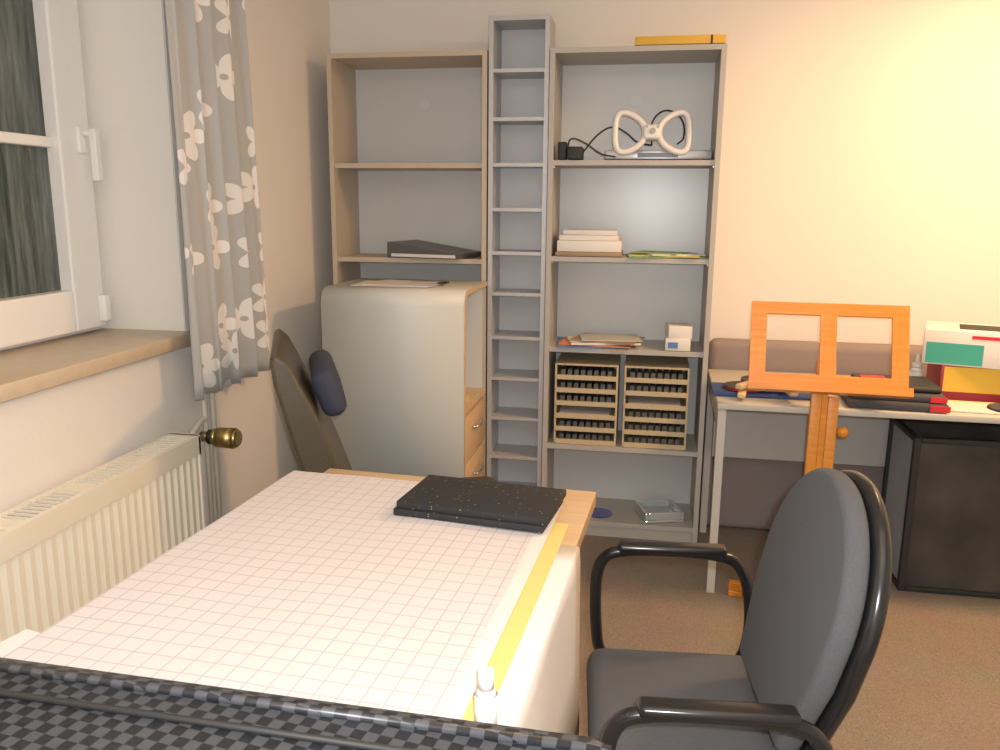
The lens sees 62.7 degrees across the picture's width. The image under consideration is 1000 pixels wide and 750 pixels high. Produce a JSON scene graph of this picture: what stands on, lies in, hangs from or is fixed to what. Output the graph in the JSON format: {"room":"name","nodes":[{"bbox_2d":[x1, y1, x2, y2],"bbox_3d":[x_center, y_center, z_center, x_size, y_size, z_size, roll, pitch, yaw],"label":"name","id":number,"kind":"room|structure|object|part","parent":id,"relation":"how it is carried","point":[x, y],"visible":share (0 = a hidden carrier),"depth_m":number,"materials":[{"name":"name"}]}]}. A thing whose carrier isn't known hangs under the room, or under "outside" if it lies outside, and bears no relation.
{"room":"home office","nodes":[
{"label":"home office","id":0,"kind":"room"},
{"bbox_2d":[0,0,332,525],"bbox_3d":[-1.416,-0.118,1.301,0.400,2.480,5.260,3,12,10],"label":"wall","id":1,"kind":"structure","parent":0,"point":[51,437],"depth_m":2.56,"materials":[{"name":"white paint"}]},
{"bbox_2d":[0,0,112,350],"bbox_3d":[-1.352,-0.643,1.926,0.166,1.245,1.195,3,12,10],"label":"window","id":2,"kind":"structure","parent":1,"relation":"in","point":[51,287],"depth_m":2.32,"materials":[{"name":"white plastic"}]},
{"bbox_3d":[-1.377,-0.623,1.934,0.007,0.958,0.865,3,12,10],"label":"glass","id":3,"kind":"part","parent":2,"relation":"part of","materials":[{"name":"glass"}]},
{"bbox_3d":[-1.400,-0.645,1.934,0.070,1.245,1.195,3,12,10],"label":"frame","id":4,"kind":"part","parent":2,"relation":"part of","materials":[{"name":"white plastic"}]},
{"bbox_3d":[-1.212,-0.653,2.425,0.061,0.155,0.034,3,12,10],"label":"handle","id":5,"kind":"part","parent":2,"relation":"part of","materials":[{"name":"white plastic"}]},
{"bbox_2d":[0,328,190,402],"bbox_3d":[-1.218,-0.007,2.030,0.330,0.040,1.187,3,12,10],"label":"windowsill","id":6,"kind":"object","parent":1,"relation":"attached to","point":[25,370],"visible":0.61,"depth_m":2.18,"materials":[{"name":"wood"}]},
{"bbox_2d":[0,392,241,641],"bbox_3d":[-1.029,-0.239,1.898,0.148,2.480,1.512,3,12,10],"label":"radiator","id":7,"kind":"object","parent":1,"relation":"attached to","point":[63,547],"visible":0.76,"depth_m":2.04,"materials":[{"name":"beige metal"}]},
{"bbox_2d":[0,433,200,563],"bbox_3d":[-1.052,0.326,1.876,0.099,0.058,1.238,3,12,10],"label":"grille","id":8,"kind":"object","parent":7,"relation":"attached to","point":[25,527],"depth_m":2.00,"materials":[{"name":"beige metal"}]},
{"bbox_3d":[-1.015,0.615,1.929,0.010,0.527,1.220,3,12,10],"label":"panel","id":9,"kind":"part","parent":7,"relation":"part of","materials":[{"name":"beige metal"}]},
{"bbox_2d":[555,250,622,256],"bbox_3d":[0.376,-0.509,3.425,0.270,0.017,0.190,3,12,10],"label":"book","id":10,"kind":"object","parent":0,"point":[596,253],"depth_m":3.33,"materials":[{"name":"beige paper"}]},
{"bbox_2d":[329,0,999,344],"bbox_3d":[1.035,-0.564,3.554,4.420,2.480,0.120,3,12,10],"label":"wall","id":11,"kind":"structure","parent":0,"point":[860,158],"depth_m":3.37,"materials":[{"name":"white paint"}]},
{"bbox_2d":[579,518,999,749],"bbox_3d":[0.561,1.198,1.264,4.420,0.050,5.360,3,12,10],"label":"floor","id":12,"kind":"structure","parent":0,"point":[932,680],"depth_m":2.72,"materials":[{"name":"carpet"}]},
{"bbox_2d":[270,329,496,481],"bbox_3d":[-0.320,0.372,2.634,0.752,0.997,0.680,-2,12,-14],"label":"leather armchair","id":13,"kind":"object","parent":12,"relation":"on","point":[307,401],"visible":0.29,"depth_m":2.30,"materials":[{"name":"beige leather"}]},
{"bbox_3d":[-0.566,0.205,2.537,0.110,0.671,0.520,-21,16,-9],"label":"backrest","id":14,"kind":"part","parent":13,"relation":"part of","materials":[{"name":"brown leather"}]},
{"bbox_2d":[309,350,346,415],"bbox_3d":[-0.529,0.019,2.507,0.074,0.145,0.380,-21,16,-9],"label":"cushion","id":15,"kind":"object","parent":13,"relation":"on","point":[326,392],"depth_m":2.34,"materials":[{"name":"blue fabric"}]},
{"bbox_2d":[465,476,496,481],"bbox_3d":[-0.199,0.488,2.689,0.500,0.150,0.520,-2,12,-14],"label":"seat cushion","id":16,"kind":"object","parent":13,"relation":"on","point":[485,478],"depth_m":2.91,"materials":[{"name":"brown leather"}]},
{"bbox_2d":[321,278,486,477],"bbox_3d":[-0.356,0.175,3.354,0.584,1.090,0.435,3,12,10],"label":"base cabinet","id":17,"kind":"object","parent":12,"relation":"on","point":[407,360],"visible":0.68,"depth_m":3.11,"materials":[{"name":"white laminate"}]},
{"bbox_2d":[351,280,440,286],"bbox_3d":[-0.392,-0.362,3.241,0.345,0.004,0.251,3,12,10],"label":"paper sheets","id":18,"kind":"object","parent":17,"relation":"on","point":[385,283],"visible":0.96,"depth_m":3.20,"materials":[{"name":"white paper"}]},
{"bbox_2d":[411,281,448,283],"bbox_3d":[-0.276,-0.364,3.221,0.150,0.006,0.066,3,12,10],"label":"scissors","id":19,"kind":"object","parent":17,"relation":"on","point":[440,282],"visible":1,"depth_m":3.22,"materials":[{"name":"silver metal"}]},
{"bbox_3d":[-0.285,-0.366,3.222,0.130,0.003,0.012,3,12,13],"label":"blade","id":20,"kind":"part","parent":19,"relation":"part of","materials":[{"name":"silver metal"}]},
{"bbox_3d":[-0.332,0.142,3.562,0.517,1.072,0.012,3,12,10],"label":"panel","id":21,"kind":"part","parent":17,"relation":"part of","materials":[{"name":"white laminate"}]},
{"bbox_3d":[-0.106,0.220,3.323,0.016,0.185,0.385,3,12,10],"label":"drawer","id":22,"kind":"part","parent":17,"relation":"part of","materials":[{"name":"brown wood"}]},
{"bbox_3d":[-0.108,0.410,3.362,0.016,0.185,0.385,3,12,10],"label":"drawer","id":23,"kind":"part","parent":17,"relation":"part of","materials":[{"name":"brown wood"}]},
{"bbox_3d":[-0.084,0.193,3.308,0.031,0.010,0.130,3,12,10],"label":"drawer handle","id":24,"kind":"part","parent":17,"relation":"part of","materials":[{"name":"silver metal"}]},
{"bbox_3d":[-0.085,0.382,3.348,0.031,0.010,0.130,3,12,10],"label":"drawer handle","id":25,"kind":"part","parent":17,"relation":"part of","materials":[{"name":"silver metal"}]},
{"bbox_2d":[326,50,488,475],"bbox_3d":[-0.362,-0.347,3.634,0.670,2.000,0.300,3,12,10],"label":"bookcase","id":26,"kind":"object","parent":12,"relation":"on","point":[408,130],"visible":0.56,"depth_m":3.62,"materials":[{"name":"beige laminate"}]},
{"bbox_3d":[-0.682,-0.362,3.690,0.020,2.000,0.300,3,12,10],"label":"panel","id":27,"kind":"part","parent":26,"relation":"part of","materials":[{"name":"beige laminate"}]},
{"bbox_3d":[-0.354,-1.317,3.433,0.630,0.020,0.300,3,12,10],"label":"panel","id":28,"kind":"part","parent":26,"relation":"part of","materials":[{"name":"beige laminate"}]},
{"bbox_3d":[-0.357,-0.893,3.523,0.630,0.020,0.280,3,12,10],"label":"shelf","id":29,"kind":"part","parent":26,"relation":"part of","materials":[{"name":"beige laminate"}]},
{"bbox_3d":[-0.361,-0.512,3.602,0.630,0.020,0.280,3,12,10],"label":"shelf","id":30,"kind":"part","parent":26,"relation":"part of","materials":[{"name":"beige laminate"}]},
{"bbox_3d":[-0.337,-0.374,3.776,0.660,1.995,0.008,3,12,10],"label":"panel","id":31,"kind":"part","parent":26,"relation":"part of","materials":[{"name":"grey wood"}]},
{"bbox_2d":[387,240,480,258],"bbox_3d":[-0.281,-0.543,3.537,0.323,0.065,0.272,5,13,22],"label":"ring binder","id":32,"kind":"object","parent":26,"relation":"on","point":[406,248],"visible":0.94,"depth_m":3.45,"materials":[{"name":"grey"}]},
{"bbox_3d":[-0.043,-0.333,3.579,0.020,2.000,0.300,3,12,10],"label":"panel","id":33,"kind":"part","parent":26,"relation":"part of","materials":[{"name":"beige laminate"}]},
{"bbox_2d":[324,468,595,547],"bbox_3d":[-0.268,0.761,1.294,0.640,0.780,1.420,3,12,13],"label":"work table","id":34,"kind":"object","parent":12,"relation":"on","point":[578,506],"visible":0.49,"depth_m":1.73,"materials":[{"name":"brown wood"}]},
{"bbox_2d":[0,471,579,734],"bbox_3d":[-0.310,0.562,1.345,0.809,0.428,1.155,3,12,13],"label":"tablecloth","id":35,"kind":"object","parent":34,"relation":"on","point":[313,587],"visible":0.77,"depth_m":1.27,"materials":[{"name":"white fabric"}]},
{"bbox_2d":[393,475,565,532],"bbox_3d":[-0.038,0.261,1.686,0.315,0.029,0.181,4,12,17],"label":"rubber mat","id":36,"kind":"object","parent":35,"relation":"on","point":[527,508],"visible":1,"depth_m":1.64,"materials":[{"name":"black rubber"}]},
{"bbox_2d":[474,666,497,723],"bbox_3d":[-0.017,0.385,0.974,0.028,0.075,0.028,3,12,10],"label":"bottle","id":37,"kind":"object","parent":35,"relation":"on","point":[486,695],"visible":0.93,"depth_m":0.96,"materials":[{"name":"white plastic"}]},
{"bbox_2d":[0,657,610,749],"bbox_3d":[-0.406,0.436,0.674,0.950,0.085,0.580,3,12,11],"label":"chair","id":38,"kind":"object","parent":34,"relation":"on","point":[44,706],"visible":1,"depth_m":0.86,"materials":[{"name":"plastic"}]},
{"bbox_2d":[487,14,555,486],"bbox_3d":[0.083,-0.377,3.490,0.240,2.124,0.190,3,12,10],"label":"tower","id":39,"kind":"object","parent":12,"relation":"on","point":[519,45],"visible":0.78,"depth_m":3.49,"materials":[{"name":"grey wood"}]},
{"bbox_3d":[-0.026,-0.382,3.509,0.018,2.124,0.190,3,12,10],"label":"panel","id":40,"kind":"part","parent":39,"relation":"part of","materials":[{"name":"grey wood"}]},
{"bbox_2d":[491,406,537,421],"bbox_3d":[0.078,0.171,3.603,0.204,0.014,0.180,3,12,10],"label":"shelf","id":41,"kind":"object","parent":39,"relation":"attached to","point":[516,413],"depth_m":3.58,"materials":[{"name":"grey wood"}]},
{"bbox_2d":[491,443,537,460],"bbox_3d":[0.077,0.341,3.638,0.204,0.014,0.180,3,12,10],"label":"shelf","id":42,"kind":"object","parent":39,"relation":"attached to","point":[517,451],"depth_m":3.62,"materials":[{"name":"grey wood"}]},
{"bbox_2d":[491,369,538,381],"bbox_3d":[0.080,0.000,3.567,0.204,0.014,0.180,3,12,10],"label":"shelf","id":43,"kind":"object","parent":39,"relation":"attached to","point":[531,375],"depth_m":3.53,"materials":[{"name":"grey wood"}]},
{"bbox_2d":[492,330,539,340],"bbox_3d":[0.081,-0.172,3.532,0.204,0.014,0.180,3,12,10],"label":"shelf","id":44,"kind":"object","parent":39,"relation":"attached to","point":[533,335],"depth_m":3.48,"materials":[{"name":"grey wood"}]},
{"bbox_2d":[492,288,540,296],"bbox_3d":[0.083,-0.352,3.494,0.204,0.014,0.180,3,12,10],"label":"shelf","id":45,"kind":"object","parent":39,"relation":"attached to","point":[496,292],"depth_m":3.43,"materials":[{"name":"grey wood"}]},
{"bbox_2d":[492,249,540,255],"bbox_3d":[0.084,-0.518,3.460,0.204,0.014,0.180,3,12,10],"label":"shelf","id":46,"kind":"object","parent":39,"relation":"attached to","point":[495,252],"depth_m":3.39,"materials":[{"name":"grey wood"}]},
{"bbox_2d":[497,480,536,485],"bbox_3d":[0.075,0.513,3.674,0.204,0.014,0.180,3,12,10],"label":"shelf","id":47,"kind":"object","parent":39,"relation":"attached to","point":[522,482],"depth_m":3.75,"materials":[{"name":"grey wood"}]},
{"bbox_2d":[493,208,541,211],"bbox_3d":[0.086,-0.690,3.424,0.204,0.014,0.180,3,12,10],"label":"shelf","id":48,"kind":"object","parent":39,"relation":"attached to","point":[494,209],"depth_m":3.34,"materials":[{"name":"grey wood"}]},
{"bbox_2d":[493,163,542,168],"bbox_3d":[0.087,-0.864,3.388,0.204,0.014,0.180,3,12,10],"label":"shelf","id":49,"kind":"object","parent":39,"relation":"attached to","point":[495,165],"depth_m":3.31,"materials":[{"name":"grey wood"}]},
{"bbox_2d":[493,117,543,124],"bbox_3d":[0.089,-1.038,3.352,0.204,0.014,0.180,3,12,10],"label":"shelf","id":50,"kind":"object","parent":39,"relation":"attached to","point":[496,120],"depth_m":3.29,"materials":[{"name":"grey wood"}]},
{"bbox_2d":[493,68,544,78],"bbox_3d":[0.090,-1.218,3.315,0.204,0.014,0.180,3,12,10],"label":"shelf","id":51,"kind":"object","parent":39,"relation":"attached to","point":[512,73],"depth_m":3.26,"materials":[{"name":"grey wood"}]},
{"bbox_3d":[0.092,-1.408,3.277,0.204,0.018,0.190,3,12,10],"label":"panel","id":52,"kind":"part","parent":39,"relation":"part of","materials":[{"name":"grey wood"}]},
{"bbox_3d":[0.099,-0.386,3.581,0.204,2.106,0.006,3,12,10],"label":"panel","id":53,"kind":"part","parent":39,"relation":"part of","materials":[{"name":"grey wood"}]},
{"bbox_3d":[0.193,-0.372,3.471,0.018,2.124,0.190,3,12,10],"label":"panel","id":54,"kind":"part","parent":39,"relation":"part of","materials":[{"name":"grey wood"}]},
{"bbox_2d":[542,43,726,542],"bbox_3d":[0.541,-0.307,3.476,0.667,2.000,0.305,3,12,10],"label":"bookcase","id":55,"kind":"object","parent":12,"relation":"on","point":[653,205],"visible":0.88,"depth_m":3.51,"materials":[{"name":"grey laminate"}]},
{"bbox_3d":[0.223,-0.321,3.531,0.020,2.000,0.305,3,12,10],"label":"panel","id":56,"kind":"part","parent":55,"relation":"part of","materials":[{"name":"grey laminate"}]},
{"bbox_2d":[554,353,620,445],"bbox_3d":[0.384,0.101,3.588,0.265,0.348,0.256,3,12,10],"label":"storage rack","id":57,"kind":"object","parent":55,"relation":"on","point":[586,401],"visible":1,"depth_m":3.49,"materials":[{"name":"light wood"},{"name":"black plastic"}]},
{"bbox_2d":[555,405,614,445],"bbox_3d":[0.382,0.207,3.606,0.249,0.132,0.248,3,12,10],"label":"tray","id":58,"kind":"object","parent":57,"relation":"on","point":[586,425],"depth_m":3.51,"materials":[{"name":"beige wood"}]},
{"bbox_2d":[556,365,616,407],"bbox_3d":[0.384,0.033,3.570,0.249,0.152,0.248,3,12,10],"label":"tray","id":59,"kind":"object","parent":57,"relation":"on","point":[576,385],"depth_m":3.47,"materials":[{"name":"beige wood"}]},
{"bbox_2d":[555,229,622,256],"bbox_3d":[0.376,-0.552,3.417,0.270,0.104,0.190,3,12,10],"label":"book stack","id":60,"kind":"object","parent":55,"relation":"on","point":[573,242],"visible":1,"depth_m":3.33,"materials":[{"name":"beige paper"}]},
{"bbox_2d":[557,240,621,251],"bbox_3d":[0.376,-0.540,3.419,0.260,0.044,0.185,2,12,9],"label":"book","id":61,"kind":"object","parent":60,"relation":"on","point":[562,245],"depth_m":3.33,"materials":[{"name":"white paper"}]},
{"bbox_2d":[563,229,616,234],"bbox_3d":[0.376,-0.594,3.408,0.220,0.019,0.160,2,12,8],"label":"book","id":62,"kind":"object","parent":60,"relation":"on","point":[567,231],"depth_m":3.33,"materials":[{"name":"white paper"}]},
{"bbox_2d":[559,234,620,240],"bbox_3d":[0.376,-0.573,3.412,0.240,0.021,0.170,3,12,11],"label":"book","id":63,"kind":"object","parent":60,"relation":"on","point":[563,237],"depth_m":3.33,"materials":[{"name":"white paper"}]},
{"bbox_2d":[558,333,644,348],"bbox_3d":[0.424,-0.147,3.491,0.376,0.032,0.261,3,12,10],"label":"brochures","id":64,"kind":"object","parent":55,"relation":"on","point":[583,340],"visible":1,"depth_m":3.41,"materials":[{"name":"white paper"}]},
{"bbox_2d":[591,508,611,517],"bbox_3d":[0.436,0.609,3.623,0.120,0.002,0.120,3,12,10],"label":"disc","id":65,"kind":"object","parent":55,"relation":"on","point":[604,513],"visible":0.79,"depth_m":3.61,"materials":[{"name":"blue plastic"}]},
{"bbox_2d":[558,110,684,159],"bbox_3d":[0.488,-0.961,3.274,0.513,0.202,0.098,0,12,0],"label":"power adapter","id":66,"kind":"object","parent":55,"relation":"on","point":[565,152],"visible":0.86,"depth_m":3.27,"materials":[{"name":"black plastic"}]},
{"bbox_3d":[0.536,0.289,3.601,0.627,0.020,0.285,3,12,10],"label":"shelf","id":67,"kind":"part","parent":55,"relation":"part of","materials":[{"name":"grey laminate"}]},
{"bbox_3d":[0.540,-0.123,3.516,0.627,0.020,0.285,3,12,10],"label":"shelf","id":68,"kind":"part","parent":55,"relation":"part of","materials":[{"name":"grey laminate"}]},
{"bbox_3d":[0.543,-0.490,3.440,0.627,0.020,0.285,3,12,10],"label":"shelf","id":69,"kind":"part","parent":55,"relation":"part of","materials":[{"name":"grey laminate"}]},
{"bbox_3d":[0.547,-0.863,3.362,0.627,0.020,0.285,3,12,10],"label":"shelf","id":70,"kind":"part","parent":55,"relation":"part of","materials":[{"name":"grey laminate"}]},
{"bbox_3d":[0.550,-1.276,3.275,0.627,0.020,0.305,3,12,10],"label":"panel","id":71,"kind":"part","parent":55,"relation":"part of","materials":[{"name":"grey laminate"}]},
{"bbox_3d":[0.533,0.614,3.664,0.627,0.020,0.300,3,12,10],"label":"panel","id":72,"kind":"part","parent":55,"relation":"part of","materials":[{"name":"grey laminate"}]},
{"bbox_2d":[612,109,692,155],"bbox_3d":[0.599,-0.955,3.230,0.312,0.178,0.059,2,12,6],"label":"antenna","id":73,"kind":"object","parent":55,"relation":"on","point":[649,132],"visible":1,"depth_m":3.22,"materials":[{"name":"white plastic"}]},
{"bbox_2d":[622,355,689,449],"bbox_3d":[0.669,0.114,3.538,0.265,0.348,0.256,3,12,10],"label":"storage rack","id":74,"kind":"object","parent":55,"relation":"on","point":[656,388],"visible":1,"depth_m":3.44,"materials":[{"name":"beige wood"}]},
{"bbox_2d":[623,395,685,449],"bbox_3d":[0.668,0.193,3.551,0.249,0.188,0.248,3,12,10],"label":"tray","id":75,"kind":"object","parent":74,"relation":"on","point":[648,421],"depth_m":3.45,"materials":[{"name":"beige wood"}]},
{"bbox_2d":[626,368,687,397],"bbox_3d":[0.669,0.018,3.515,0.249,0.096,0.248,3,12,10],"label":"tray","id":76,"kind":"object","parent":74,"relation":"on","point":[673,383],"depth_m":3.41,"materials":[{"name":"beige wood"}]},
{"bbox_2d":[605,150,711,159],"bbox_3d":[0.647,-0.896,3.368,0.420,0.040,0.202,3,12,10],"label":"dvd player","id":77,"kind":"object","parent":55,"relation":"on","point":[639,154],"visible":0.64,"depth_m":3.27},
{"bbox_2d":[635,499,683,522],"bbox_3d":[0.696,0.595,3.594,0.170,0.045,0.170,-1,12,-7],"label":"glass ashtray","id":78,"kind":"object","parent":55,"relation":"on","point":[653,510],"visible":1,"depth_m":3.58,"materials":[{"name":"grey"}]},
{"bbox_2d":[626,250,705,258],"bbox_3d":[0.678,-0.496,3.373,0.323,0.018,0.240,3,12,10],"label":"pile","id":79,"kind":"object","parent":55,"relation":"on","point":[636,254],"visible":1,"depth_m":3.29,"materials":[{"name":"green"}]},
{"bbox_2d":[665,323,692,350],"bbox_3d":[0.738,-0.159,3.391,0.106,0.100,0.126,3,12,10],"label":"cardboard box","id":80,"kind":"object","parent":55,"relation":"on","point":[678,336],"visible":1,"depth_m":3.33,"materials":[{"name":"white cardboard"}]},
{"bbox_2d":[635,34,725,45],"bbox_3d":[0.703,-1.291,3.221,0.335,0.031,0.270,3,12,10],"label":"document folder","id":81,"kind":"object","parent":55,"relation":"on","point":[719,38],"visible":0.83,"depth_m":3.09,"materials":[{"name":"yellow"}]},
{"bbox_3d":[0.860,-0.292,3.421,0.020,2.000,0.305,3,12,10],"label":"panel","id":82,"kind":"part","parent":55,"relation":"part of","materials":[{"name":"grey laminate"}]},
{"bbox_2d":[586,468,891,749],"bbox_3d":[0.347,0.631,1.509,0.562,0.957,0.618,2,12,5],"label":"office chair","id":83,"kind":"object","parent":12,"relation":"on","point":[816,605],"visible":1,"depth_m":1.40,"materials":[{"name":"fabric"}]},
{"bbox_3d":[0.373,0.520,1.773,0.357,0.316,0.040,2,12,5],"label":"armrest","id":84,"kind":"part","parent":83,"relation":"part of","materials":[{"name":"black plastic"}]},
{"bbox_3d":[0.349,0.667,1.516,0.370,0.085,0.490,2,12,5],"label":"seat","id":85,"kind":"part","parent":83,"relation":"part of","materials":[{"name":"fabric"}]},
{"bbox_3d":[0.323,0.634,1.222,0.357,0.316,0.040,2,12,5],"label":"armrest","id":86,"kind":"part","parent":83,"relation":"part of","materials":[{"name":"black plastic"}]},
{"bbox_2d":[740,468,869,749],"bbox_3d":[0.531,0.381,1.441,0.041,0.445,0.420,14,13,2],"label":"backrest cushion","id":87,"kind":"object","parent":83,"relation":"on","point":[805,644],"depth_m":1.34,"materials":[{"name":"fabric"}]},
{"bbox_2d":[699,338,927,529],"bbox_3d":[1.869,0.298,3.459,1.970,0.845,0.110,3,12,10],"label":"mattress","id":88,"kind":"object","parent":12,"relation":"on","point":[753,491],"visible":0.23,"depth_m":3.51,"materials":[{"name":"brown fabric"}]},
{"bbox_2d":[699,338,818,529],"bbox_3d":[1.133,0.266,3.586,0.475,0.845,0.110,3,12,10],"label":"cushion","id":89,"kind":"object","parent":88,"relation":"on","point":[753,491],"depth_m":3.56,"materials":[{"name":"fabric"}]},
{"bbox_2d":[833,342,927,494],"bbox_3d":[1.761,0.293,3.477,0.790,0.845,0.110,3,12,10],"label":"cushion","id":90,"kind":"object","parent":88,"relation":"on","point":[866,358],"depth_m":3.40,"materials":[{"name":"fabric"}]},
{"bbox_2d":[728,301,913,634],"bbox_3d":[1.105,0.291,2.875,0.527,1.083,0.430,3,12,13],"label":"music stand","id":91,"kind":"object","parent":12,"relation":"on","point":[822,430],"visible":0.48,"depth_m":2.77,"materials":[{"name":"orange wood"}]},
{"bbox_3d":[1.072,0.413,2.857,0.035,0.750,0.026,3,12,13],"label":"post","id":92,"kind":"part","parent":91,"relation":"part of","materials":[{"name":"orange wood"}]},
{"bbox_3d":[1.110,-0.097,2.776,0.505,0.295,0.016,3,-8,13],"label":"frame","id":93,"kind":"part","parent":91,"relation":"part of","materials":[{"name":"orange wood"}]},
{"bbox_3d":[1.125,0.429,2.848,0.035,0.725,0.026,3,12,13],"label":"post","id":94,"kind":"part","parent":91,"relation":"part of","materials":[{"name":"orange wood"}]},
{"bbox_3d":[1.164,0.194,2.786,0.040,0.040,0.040,3,12,13],"label":"knob","id":95,"kind":"part","parent":91,"relation":"part of","materials":[{"name":"orange wood"}]},
{"bbox_2d":[699,369,999,592],"bbox_3d":[1.486,0.423,3.138,1.352,0.725,0.635,3,12,11],"label":"desk","id":96,"kind":"object","parent":12,"relation":"on","point":[748,427],"visible":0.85,"depth_m":3.34,"materials":[{"name":"grey"}]},
{"bbox_3d":[0.896,0.345,3.543,0.028,0.702,0.028,3,12,11],"label":"leg","id":97,"kind":"part","parent":96,"relation":"part of","materials":[{"name":"grey metal"}]},
{"bbox_3d":[0.840,0.091,3.200,0.016,0.068,0.554,3,12,11],"label":"rail","id":98,"kind":"part","parent":96,"relation":"part of","materials":[{"name":"grey"}]},
{"bbox_3d":[0.786,0.460,2.983,0.028,0.702,0.028,3,12,11],"label":"leg","id":99,"kind":"part","parent":96,"relation":"part of","materials":[{"name":"grey metal"}]},
{"bbox_2d":[709,375,810,399],"bbox_3d":[0.965,0.043,3.010,0.360,0.058,0.274,3,12,10],"label":"paddle","id":100,"kind":"object","parent":96,"relation":"on","point":[737,389],"visible":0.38,"depth_m":2.98,"materials":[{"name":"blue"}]},
{"bbox_3d":[0.885,0.035,2.949,0.110,0.020,0.028,-11,16,-44],"label":"paddle handle","id":101,"kind":"part","parent":100,"relation":"part of","materials":[{"name":"brown wood"}]},
{"bbox_3d":[0.871,0.064,2.947,0.028,0.020,0.110,5,12,20],"label":"paddle handle","id":102,"kind":"part","parent":100,"relation":"part of","materials":[{"name":"brown wood"}]},
{"bbox_3d":[0.912,0.045,3.058,0.150,0.007,0.150,5,12,20],"label":"paddle blade","id":103,"kind":"part","parent":100,"relation":"part of","materials":[{"name":"red rubber"}]},
{"bbox_3d":[1.032,0.055,2.926,0.028,0.020,0.110,0,12,0],"label":"paddle handle","id":104,"kind":"part","parent":100,"relation":"part of","materials":[{"name":"brown wood"}]},
{"bbox_3d":[1.531,0.208,3.321,1.288,0.332,0.018,3,12,11],"label":"modesty panel","id":105,"kind":"part","parent":96,"relation":"part of","materials":[{"name":"grey"}]},
{"bbox_2d":[840,373,950,412],"bbox_3d":[1.381,0.057,2.891,0.322,0.085,0.243,3,12,14],"label":"folder","id":106,"kind":"object","parent":96,"relation":"on","point":[928,397],"visible":0.66,"depth_m":2.79,"materials":[{"name":"black plastic"}]},
{"bbox_3d":[1.325,0.012,2.908,0.080,0.005,0.100,3,12,14],"label":"red trim","id":107,"kind":"part","parent":106,"relation":"part of","materials":[{"name":"red plastic"}]},
{"bbox_3d":[1.476,0.085,2.757,0.052,0.018,0.005,3,12,14],"label":"red trim","id":108,"kind":"part","parent":106,"relation":"part of","materials":[{"name":"red rubber"}]},
{"bbox_3d":[1.478,0.116,2.752,0.062,0.020,0.005,3,12,14],"label":"red trim","id":109,"kind":"part","parent":106,"relation":"part of","materials":[{"name":"red rubber"}]},
{"bbox_2d":[909,354,923,376],"bbox_3d":[1.540,-0.005,3.036,0.044,0.150,0.046,3,12,10],"label":"glue bottle","id":110,"kind":"object","parent":96,"relation":"on","point":[916,370],"visible":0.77,"depth_m":3.02,"materials":[{"name":"white plastic"}]},
{"bbox_2d":[926,363,999,402],"bbox_3d":[1.741,0.012,3.024,0.260,0.125,0.222,4,12,16],"label":"gift box","id":111,"kind":"object","parent":96,"relation":"on","point":[955,382],"visible":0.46,"depth_m":2.93,"materials":[{"name":"red"}]},
{"bbox_2d":[921,320,999,369],"bbox_3d":[1.741,-0.111,2.999,0.342,0.127,0.262,7,13,27],"label":"cardboard box","id":112,"kind":"object","parent":111,"relation":"on","point":[944,343],"visible":1,"depth_m":2.92,"materials":[{"name":"white cardboard"}]},
{"bbox_3d":[1.618,-0.075,2.923,0.180,0.075,0.002,7,13,27],"label":"green panel","id":113,"kind":"part","parent":112,"relation":"part of","materials":[{"name":"green cardboard"}]},
{"bbox_2d":[947,400,999,414],"bbox_3d":[1.703,0.115,2.825,0.324,0.005,0.164,4,12,15],"label":"paper pad","id":114,"kind":"object","parent":96,"relation":"on","point":[956,405],"visible":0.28,"depth_m":2.83,"materials":[{"name":"white paper"}]},
{"bbox_2d":[987,403,999,411],"bbox_3d":[1.748,0.115,2.796,0.152,0.005,0.152,3,12,10],"label":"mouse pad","id":115,"kind":"object","parent":114,"relation":"on","point":[993,406],"visible":1,"depth_m":2.82,"materials":[{"name":"black"}]},
{"bbox_2d":[881,418,999,598],"bbox_3d":[1.781,0.496,3.117,0.534,0.595,0.324,3,12,10],"label":"cabinet","id":116,"kind":"object","parent":12,"relation":"on","point":[940,495],"visible":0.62,"depth_m":3.01,"materials":[{"name":"black wood"}]},
{"bbox_3d":[0.583,-1.279,0.751,4.420,0.050,5.360,3,12,10],"label":"ceiling","id":117,"kind":"structure","parent":0,"visible":0},
{"bbox_2d":[164,0,270,399],"bbox_3d":[-0.875,-0.775,2.535,0.056,1.645,0.528,3,12,10],"label":"curtain","id":118,"kind":"object","parent":117,"relation":"hanging from","point":[207,39],"visible":1,"depth_m":2.56,"materials":[{"name":"fabric"}]}
]}

